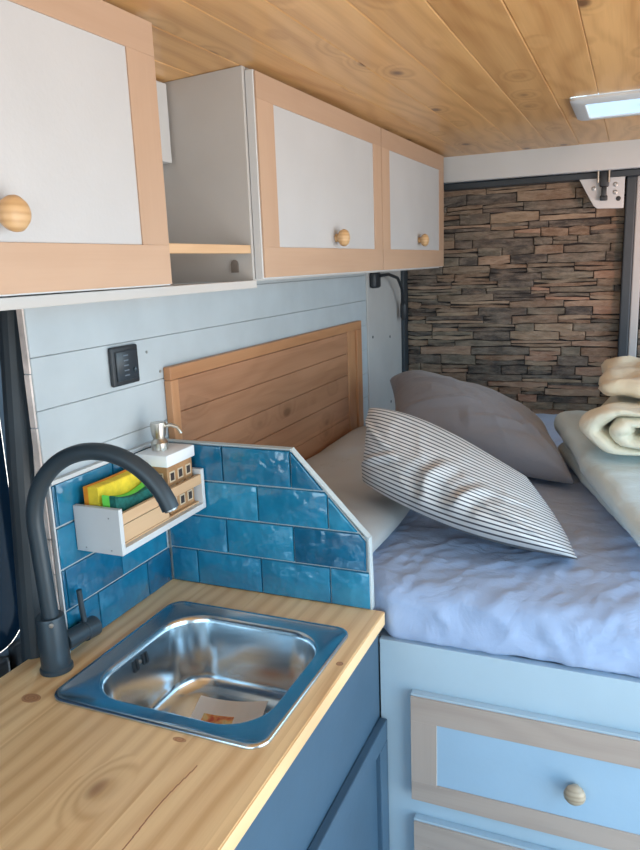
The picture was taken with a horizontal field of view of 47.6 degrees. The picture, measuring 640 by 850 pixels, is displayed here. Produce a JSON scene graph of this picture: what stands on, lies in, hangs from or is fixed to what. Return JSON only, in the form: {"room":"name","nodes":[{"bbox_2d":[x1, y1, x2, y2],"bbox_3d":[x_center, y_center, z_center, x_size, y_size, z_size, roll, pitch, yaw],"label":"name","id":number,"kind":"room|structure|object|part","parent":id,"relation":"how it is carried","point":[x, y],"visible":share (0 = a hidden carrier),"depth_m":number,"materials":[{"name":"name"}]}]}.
{"room":"vehicle interior","nodes":[
{"label":"vehicle interior","id":0,"kind":"room"},
{"bbox_2d":[23,271,401,646],"bbox_3d":[-0.061,0.115,2.225,0.036,1.942,2.095,3,13,23],"label":"wall","id":1,"kind":"structure","parent":0,"point":[76,402],"depth_m":1.51,"materials":[{"name":"white paint"}]},
{"bbox_2d":[0,310,40,662],"bbox_3d":[-0.496,0.539,1.348,0.047,1.522,0.095,3,13,23],"label":"trim","id":2,"kind":"structure","parent":1,"relation":"attached to","point":[21,468],"depth_m":1.23,"materials":[{"name":"plastic"}]},
{"bbox_2d":[16,309,59,609],"bbox_3d":[-0.455,0.538,1.325,0.012,1.530,0.004,3,13,23],"label":"trim","id":3,"kind":"structure","parent":1,"relation":"attached to","point":[20,312],"depth_m":1.20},
{"bbox_2d":[47,441,171,652],"bbox_3d":[-0.390,0.217,1.403,0.012,0.318,0.326,3,13,23],"label":"tile backsplash","id":4,"kind":"structure","parent":1,"relation":"attached to","point":[111,585],"depth_m":1.34,"materials":[{"name":"tile"}]},
{"bbox_3d":[-0.454,0.251,1.259,0.008,0.318,0.004,3,13,23],"label":"edge trim","id":5,"kind":"part","parent":4,"relation":"part of","materials":[{"name":"white metal"}]},
{"bbox_3d":[-0.395,0.065,1.371,0.012,0.007,0.324,3,13,23],"label":"edge trim","id":6,"kind":"part","parent":4,"relation":"part of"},
{"bbox_2d":[108,344,139,387],"bbox_3d":[-0.373,-0.115,1.394,0.017,0.075,0.081,3,13,23],"label":"wall socket","id":7,"kind":"object","parent":1,"relation":"attached to","point":[123,360],"visible":1,"depth_m":1.38,"materials":[{"name":"black plastic"}]},
{"bbox_2d":[0,0,256,310],"bbox_3d":[-0.561,-0.281,0.608,0.258,0.406,1.832,3,13,23],"label":"upper cabinet","id":8,"kind":"object","parent":1,"relation":"attached to","point":[85,145],"visible":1,"depth_m":0.95,"materials":[{"name":"white paint"}]},
{"bbox_3d":[-0.351,-0.241,0.827,0.036,0.041,0.041,3,13,23],"label":"knob","id":9,"kind":"part","parent":8,"relation":"part of","materials":[{"name":"brown wood"}]},
{"bbox_3d":[-0.390,-0.332,0.770,0.002,0.284,0.625,3,13,23],"label":"panel","id":10,"kind":"part","parent":8,"relation":"part of","materials":[{"name":"white wood"}]},
{"bbox_3d":[-0.394,-0.486,0.738,0.004,0.054,0.752,3,13,23],"label":"frame rail","id":11,"kind":"part","parent":8,"relation":"part of","materials":[{"name":"brown wood"}]},
{"bbox_3d":[-0.398,-0.329,0.775,0.016,0.382,0.758,3,13,23],"label":"door","id":12,"kind":"part","parent":8,"relation":"part of","materials":[{"name":"beige wood"}]},
{"bbox_3d":[-0.382,-0.173,0.806,0.004,0.059,0.752,3,13,23],"label":"frame rail","id":13,"kind":"part","parent":8,"relation":"part of","materials":[{"name":"brown wood"}]},
{"bbox_2d":[73,467,205,555],"bbox_3d":[-0.336,0.156,1.390,0.099,0.084,0.274,3,13,23],"label":"wall shelf","id":14,"kind":"object","parent":1,"relation":"attached to","point":[105,530],"visible":0.8,"depth_m":1.29,"materials":[{"name":"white wood"}]},
{"bbox_3d":[-0.386,0.184,1.272,0.099,0.084,0.010,3,13,23],"label":"panel","id":15,"kind":"part","parent":14,"relation":"part of","materials":[{"name":"white wood"}]},
{"bbox_2d":[83,470,140,506],"bbox_3d":[-0.372,0.142,1.348,0.036,0.098,0.143,3,13,23],"label":"sponge","id":16,"kind":"object","parent":14,"relation":"on","point":[122,482],"visible":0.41,"depth_m":1.30,"materials":[{"name":"yellow plastic"}]},
{"bbox_2d":[102,482,152,511],"bbox_3d":[-0.341,0.150,1.335,0.029,0.086,0.136,3,13,23],"label":"sponge","id":17,"kind":"object","parent":14,"relation":"on","point":[140,493],"visible":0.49,"depth_m":1.30,"materials":[{"name":"plastic"}]},
{"bbox_3d":[-0.295,0.136,1.368,0.008,0.020,0.254,3,13,23],"label":"rail","id":18,"kind":"part","parent":14,"relation":"part of","materials":[{"name":"brown wood"}]},
{"bbox_2d":[136,421,193,513],"bbox_3d":[-0.307,0.079,1.447,0.076,0.175,0.098,3,13,23],"label":"soap dispenser","id":19,"kind":"object","parent":14,"relation":"on","point":[172,461],"visible":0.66,"depth_m":1.42,"materials":[{"name":"white ceramic"}]},
{"bbox_3d":[-0.292,0.007,1.429,0.041,0.024,0.009,-3,12,-2],"label":"spout","id":20,"kind":"part","parent":19,"relation":"part of","materials":[{"name":"silver metal"}]},
{"bbox_3d":[-0.284,0.128,1.509,0.099,0.084,0.010,3,13,23],"label":"panel","id":21,"kind":"part","parent":14,"relation":"part of","materials":[{"name":"white wood"}]},
{"bbox_2d":[163,320,363,459],"bbox_3d":[-0.084,-0.050,2.094,0.017,0.402,1.192,3,13,23],"label":"headboard","id":22,"kind":"object","parent":1,"relation":"attached to","point":[303,392],"visible":0.62,"depth_m":2.01,"materials":[{"name":"orange wood"}]},
{"bbox_3d":[-0.090,-0.233,2.054,0.017,0.028,1.192,3,13,23],"label":"rail","id":23,"kind":"part","parent":22,"relation":"part of","materials":[{"name":"orange wood"}]},
{"bbox_2d":[163,65,443,283],"bbox_3d":[0.089,-0.655,2.117,0.258,0.417,1.548,3,13,23],"label":"upper cabinet","id":24,"kind":"object","parent":1,"relation":"attached to","point":[313,187],"visible":0.98,"depth_m":1.52,"materials":[{"name":"white paint"}]},
{"bbox_3d":[-0.230,-0.486,1.446,0.203,0.397,0.016,3,13,23],"label":"panel","id":25,"kind":"part","parent":24,"relation":"part of","materials":[{"name":"white paint"}]},
{"bbox_3d":[0.019,-0.564,1.744,0.016,0.396,0.762,3,13,23],"label":"door","id":26,"kind":"part","parent":24,"relation":"part of","materials":[{"name":"white wood"}]},
{"bbox_3d":[0.023,-0.727,1.706,0.004,0.058,0.756,3,13,23],"label":"frame rail","id":27,"kind":"part","parent":24,"relation":"part of","materials":[{"name":"brown wood"}]},
{"bbox_3d":[0.035,-0.402,1.777,0.004,0.059,0.756,3,13,23],"label":"frame rail","id":28,"kind":"part","parent":24,"relation":"part of","materials":[{"name":"brown wood"}]},
{"bbox_3d":[0.028,-0.566,1.740,0.002,0.295,0.629,3,13,23],"label":"panel","id":29,"kind":"part","parent":24,"relation":"part of","materials":[{"name":"white wood"}]},
{"bbox_3d":[0.055,-0.457,1.771,0.036,0.041,0.041,3,13,23],"label":"knob","id":30,"kind":"part","parent":24,"relation":"part of","materials":[{"name":"brown wood"}]},
{"bbox_3d":[0.313,-0.730,2.426,0.016,0.406,0.758,3,13,23],"label":"door","id":31,"kind":"part","parent":24,"relation":"part of","materials":[{"name":"beige wood"}]},
{"bbox_3d":[0.317,-0.896,2.387,0.004,0.061,0.752,3,13,23],"label":"frame rail","id":32,"kind":"part","parent":24,"relation":"part of","materials":[{"name":"brown wood"}]},
{"bbox_3d":[0.330,-0.563,2.460,0.004,0.059,0.752,3,13,23],"label":"frame rail","id":33,"kind":"part","parent":24,"relation":"part of","materials":[{"name":"brown wood"}]},
{"bbox_3d":[0.322,-0.731,2.423,0.002,0.303,0.625,3,13,23],"label":"panel","id":34,"kind":"part","parent":24,"relation":"part of","materials":[{"name":"white wood"}]},
{"bbox_3d":[0.351,-0.626,2.459,0.036,0.041,0.041,3,13,23],"label":"knob","id":35,"kind":"part","parent":24,"relation":"part of","materials":[{"name":"brown wood"}]},
{"bbox_2d":[370,272,406,319],"bbox_3d":[0.283,-0.501,2.847,0.051,0.204,0.368,4,14,25],"label":"reading lamp","id":36,"kind":"object","parent":1,"relation":"attached to","point":[375,278],"visible":0.93,"depth_m":2.79,"materials":[{"name":"black plastic"}]},
{"bbox_2d":[103,0,639,156],"bbox_3d":[0.240,-0.552,0.750,1.999,0.080,4.500,3,13,23],"label":"ceiling","id":37,"kind":"structure","parent":0,"point":[449,78],"depth_m":1.34,"materials":[{"name":"brown wood"}]},
{"bbox_2d":[444,139,639,182],"bbox_3d":[1.187,-0.960,2.549,1.520,0.096,0.035,3,13,23],"label":"trim","id":38,"kind":"structure","parent":37,"relation":"attached to","point":[625,154],"depth_m":2.68,"materials":[{"name":"white paint"}]},
{"bbox_2d":[580,170,624,208],"bbox_3d":[1.031,-0.865,2.661,0.157,0.143,0.040,3,13,23],"label":"bracket","id":39,"kind":"object","parent":38,"relation":"attached to","point":[604,192],"visible":1,"depth_m":2.66,"materials":[{"name":"metal"}]},
{"bbox_2d":[570,89,639,120],"bbox_3d":[0.866,-0.836,1.856,0.410,0.047,0.320,3,13,23],"label":"ceiling light","id":40,"kind":"object","parent":37,"relation":"in","point":[624,103],"visible":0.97,"depth_m":1.86,"materials":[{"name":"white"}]},
{"bbox_3d":[0.866,-0.827,1.858,0.335,0.006,0.227,3,13,23],"label":"pane","id":41,"kind":"part","parent":40,"relation":"part of","materials":[{"name":"blue"}]},
{"bbox_2d":[378,645,380,716],"bbox_3d":[0.289,1.352,1.177,1.950,0.050,4.500,3,13,23],"label":"floor","id":42,"kind":"structure","parent":0,"point":[379,645],"depth_m":2.75,"materials":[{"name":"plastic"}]},
{"bbox_2d":[234,635,389,849],"bbox_3d":[-0.354,0.962,0.915,0.522,0.872,1.497,3,13,23],"label":"base cabinet","id":43,"kind":"object","parent":42,"relation":"on","point":[333,795],"visible":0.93,"depth_m":1.24,"materials":[{"name":"blue wood"}]},
{"bbox_2d":[0,579,384,849],"bbox_3d":[-0.412,0.519,0.837,0.538,0.028,1.499,3,13,23],"label":"countertop","id":44,"kind":"structure","parent":43,"relation":"on","point":[72,778],"depth_m":1.00,"materials":[{"name":"brown wood"}]},
{"bbox_2d":[26,442,178,676],"bbox_3d":[-0.341,0.220,1.185,0.282,0.403,0.119,3,13,23],"label":"faucet","id":45,"kind":"object","parent":44,"relation":"on","point":[55,642],"visible":1,"depth_m":1.19,"materials":[{"name":"black metal"}]},
{"bbox_3d":[-0.420,0.328,1.285,0.015,0.079,0.011,-7,13,-21],"label":"lever","id":46,"kind":"part","parent":45,"relation":"part of","materials":[{"name":"black metal"}]},
{"bbox_3d":[-0.422,0.369,1.280,0.039,0.039,0.075,3,13,23],"label":"handle","id":47,"kind":"part","parent":45,"relation":"part of","materials":[{"name":"black metal"}]},
{"bbox_2d":[54,601,347,749],"bbox_3d":[-0.185,0.473,1.258,0.386,0.146,0.364,3,13,23],"label":"sink","id":48,"kind":"object","parent":44,"relation":"in","point":[157,675],"visible":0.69,"depth_m":1.35,"materials":[{"name":"silver metal"}]},
{"bbox_2d":[190,695,267,723],"bbox_3d":[-0.168,0.527,1.311,0.130,0.018,0.090,0,13,11],"label":"leaflet","id":49,"kind":"object","parent":48,"relation":"in","point":[218,711],"visible":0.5,"depth_m":1.33,"materials":[{"name":"white paper"}]},
{"bbox_2d":[201,713,233,723],"bbox_3d":[-0.187,0.535,1.296,0.057,0.009,0.047,0,13,11],"label":"picture","id":50,"kind":"object","parent":49,"relation":"on","point":[218,718],"depth_m":1.31},
{"bbox_2d":[166,439,374,609],"bbox_3d":[-0.115,0.194,1.472,0.462,0.312,0.018,3,13,23],"label":"tiled wall","id":51,"kind":"structure","parent":44,"relation":"on","point":[268,523],"depth_m":1.46,"materials":[{"name":"tile"}]},
{"bbox_3d":[0.023,0.946,1.248,0.016,0.612,0.594,3,13,23],"label":"door","id":52,"kind":"part","parent":43,"relation":"part of","materials":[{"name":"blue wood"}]},
{"bbox_3d":[0.019,0.945,1.250,0.006,0.524,0.506,3,13,23],"label":"recessed panel","id":53,"kind":"part","parent":43,"relation":"part of","materials":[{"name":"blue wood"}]},
{"bbox_2d":[378,628,639,849],"bbox_3d":[0.806,0.667,2.130,1.697,0.840,1.801,3,13,23],"label":"bed base","id":54,"kind":"object","parent":42,"relation":"on","point":[487,751],"visible":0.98,"depth_m":1.35,"materials":[{"name":"blue paint"}]},
{"bbox_2d":[197,414,639,677],"bbox_3d":[0.804,0.201,2.037,1.687,0.132,1.747,3,13,23],"label":"mattress","id":55,"kind":"object","parent":54,"relation":"on","point":[437,583],"visible":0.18,"depth_m":1.39,"materials":[{"name":"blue fabric"}]},
{"bbox_2d":[305,425,409,552],"bbox_3d":[0.122,0.127,2.035,0.416,0.069,1.150,3,13,23],"label":"pillow","id":56,"kind":"object","parent":55,"relation":"on","point":[338,465],"visible":0.25,"depth_m":1.78,"materials":[{"name":"beige fabric"}]},
{"bbox_2d":[361,408,576,558],"bbox_3d":[0.319,0.111,1.598,0.489,0.268,0.357,3,13,23],"label":"pillow","id":57,"kind":"object","parent":55,"relation":"on","point":[422,466],"visible":1,"depth_m":1.51,"materials":[{"name":"white fabric"}]},
{"bbox_2d":[390,370,573,483],"bbox_3d":[0.463,-0.022,2.248,0.779,0.248,0.376,8,16,38],"label":"pillow","id":58,"kind":"object","parent":55,"relation":"on","point":[501,426],"visible":0.81,"depth_m":2.08,"materials":[{"name":"grey fabric"}]},
{"bbox_2d":[554,410,639,546],"bbox_3d":[0.987,0.122,1.752,0.675,0.150,0.975,0,12,8],"label":"blanket","id":59,"kind":"object","parent":55,"relation":"on","point":[613,479],"visible":0.73,"depth_m":1.75,"materials":[{"name":"beige fabric"}]},
{"bbox_2d":[579,396,639,455],"bbox_3d":[0.932,-0.019,1.886,0.470,0.145,0.483,3,13,23],"label":"quilt","id":60,"kind":"object","parent":59,"relation":"on","point":[613,427],"visible":0.95,"depth_m":1.76,"materials":[{"name":"beige fabric"}]},
{"bbox_2d":[598,355,639,398],"bbox_3d":[0.995,-0.123,1.918,0.485,0.084,0.428,3,13,23],"label":"blanket","id":61,"kind":"object","parent":60,"relation":"on","point":[620,376],"visible":1,"depth_m":1.90,"materials":[{"name":"beige fabric"}]},
{"bbox_3d":[0.472,0.835,1.346,0.612,0.052,0.004,3,13,23],"label":"frame rail","id":62,"kind":"part","parent":54,"relation":"part of","materials":[{"name":"brown wood"}]},
{"bbox_3d":[0.479,0.918,1.374,0.614,0.234,0.016,3,13,23],"label":"drawer","id":63,"kind":"part","parent":54,"relation":"part of","materials":[{"name":"blue paint"}]},
{"bbox_3d":[0.460,0.563,1.287,0.616,0.052,0.004,3,13,23],"label":"frame rail","id":64,"kind":"part","parent":54,"relation":"part of","materials":[{"name":"brown wood"}]},
{"bbox_3d":[0.467,0.645,1.315,0.618,0.233,0.016,3,13,23],"label":"drawer","id":65,"kind":"part","parent":54,"relation":"part of","materials":[{"name":"blue paint"}]},
{"bbox_3d":[0.466,0.739,1.326,0.616,0.043,0.004,3,13,23],"label":"frame rail","id":66,"kind":"part","parent":54,"relation":"part of","materials":[{"name":"brown wood"}]},
{"bbox_3d":[0.464,0.653,1.308,0.518,0.137,0.002,3,13,23],"label":"panel","id":67,"kind":"part","parent":54,"relation":"part of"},
{"bbox_3d":[0.454,0.657,1.294,0.038,0.038,0.033,3,13,23],"label":"knob","id":68,"kind":"part","parent":54,"relation":"part of","materials":[{"name":"brown wood"}]},
{"bbox_2d":[444,168,638,355],"bbox_3d":[1.204,-0.119,2.960,1.780,1.990,0.030,3,13,23],"label":"wall","id":69,"kind":"structure","parent":0,"point":[633,168],"depth_m":2.87,"materials":[{"name":"grey metal"}]},
{"bbox_2d":[400,168,639,413],"bbox_3d":[1.140,-0.032,2.882,1.730,1.858,0.115,3,13,23],"label":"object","id":70,"kind":"structure","parent":69,"relation":"in","point":[527,303],"depth_m":2.92,"materials":[{"name":"stone"}]},
{"bbox_3d":[0.367,-0.070,3.203,0.038,1.852,0.060,3,13,23],"label":"frame","id":71,"kind":"part","parent":70,"relation":"part of","materials":[{"name":"metal"}]},
{"bbox_3d":[1.122,-0.921,2.664,1.684,0.027,0.085,3,13,23],"label":"frame","id":72,"kind":"part","parent":70,"relation":"part of","materials":[{"name":"metal"}]},
{"bbox_3d":[1.180,-0.017,2.863,0.035,1.834,0.065,3,13,23],"label":"frame","id":73,"kind":"part","parent":70,"relation":"part of","materials":[{"name":"metal"}]},
{"bbox_2d":[628,176,639,357],"bbox_3d":[1.584,-0.006,2.717,0.822,1.845,0.080,3,13,23],"label":"door","id":74,"kind":"structure","parent":69,"relation":"in","point":[634,324],"depth_m":2.73,"materials":[{"name":"metal"}]},
{"bbox_3d":[1.595,-0.011,2.739,0.820,1.845,0.030,3,13,23],"label":"panel","id":75,"kind":"part","parent":74,"relation":"part of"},
{"bbox_3d":[-1.247,0.715,-0.205,0.020,1.898,1.100,3,13,23],"label":"wall","id":76,"kind":"structure","parent":0,"visible":0},
{"bbox_2d":[0,363,21,677],"bbox_3d":[-0.766,0.448,0.889,0.051,1.916,1.350,3,13,23],"label":"door","id":77,"kind":"structure","parent":76,"relation":"in","point":[11,657],"depth_m":1.35,"materials":[{"name":"grey metal"}]}
]}

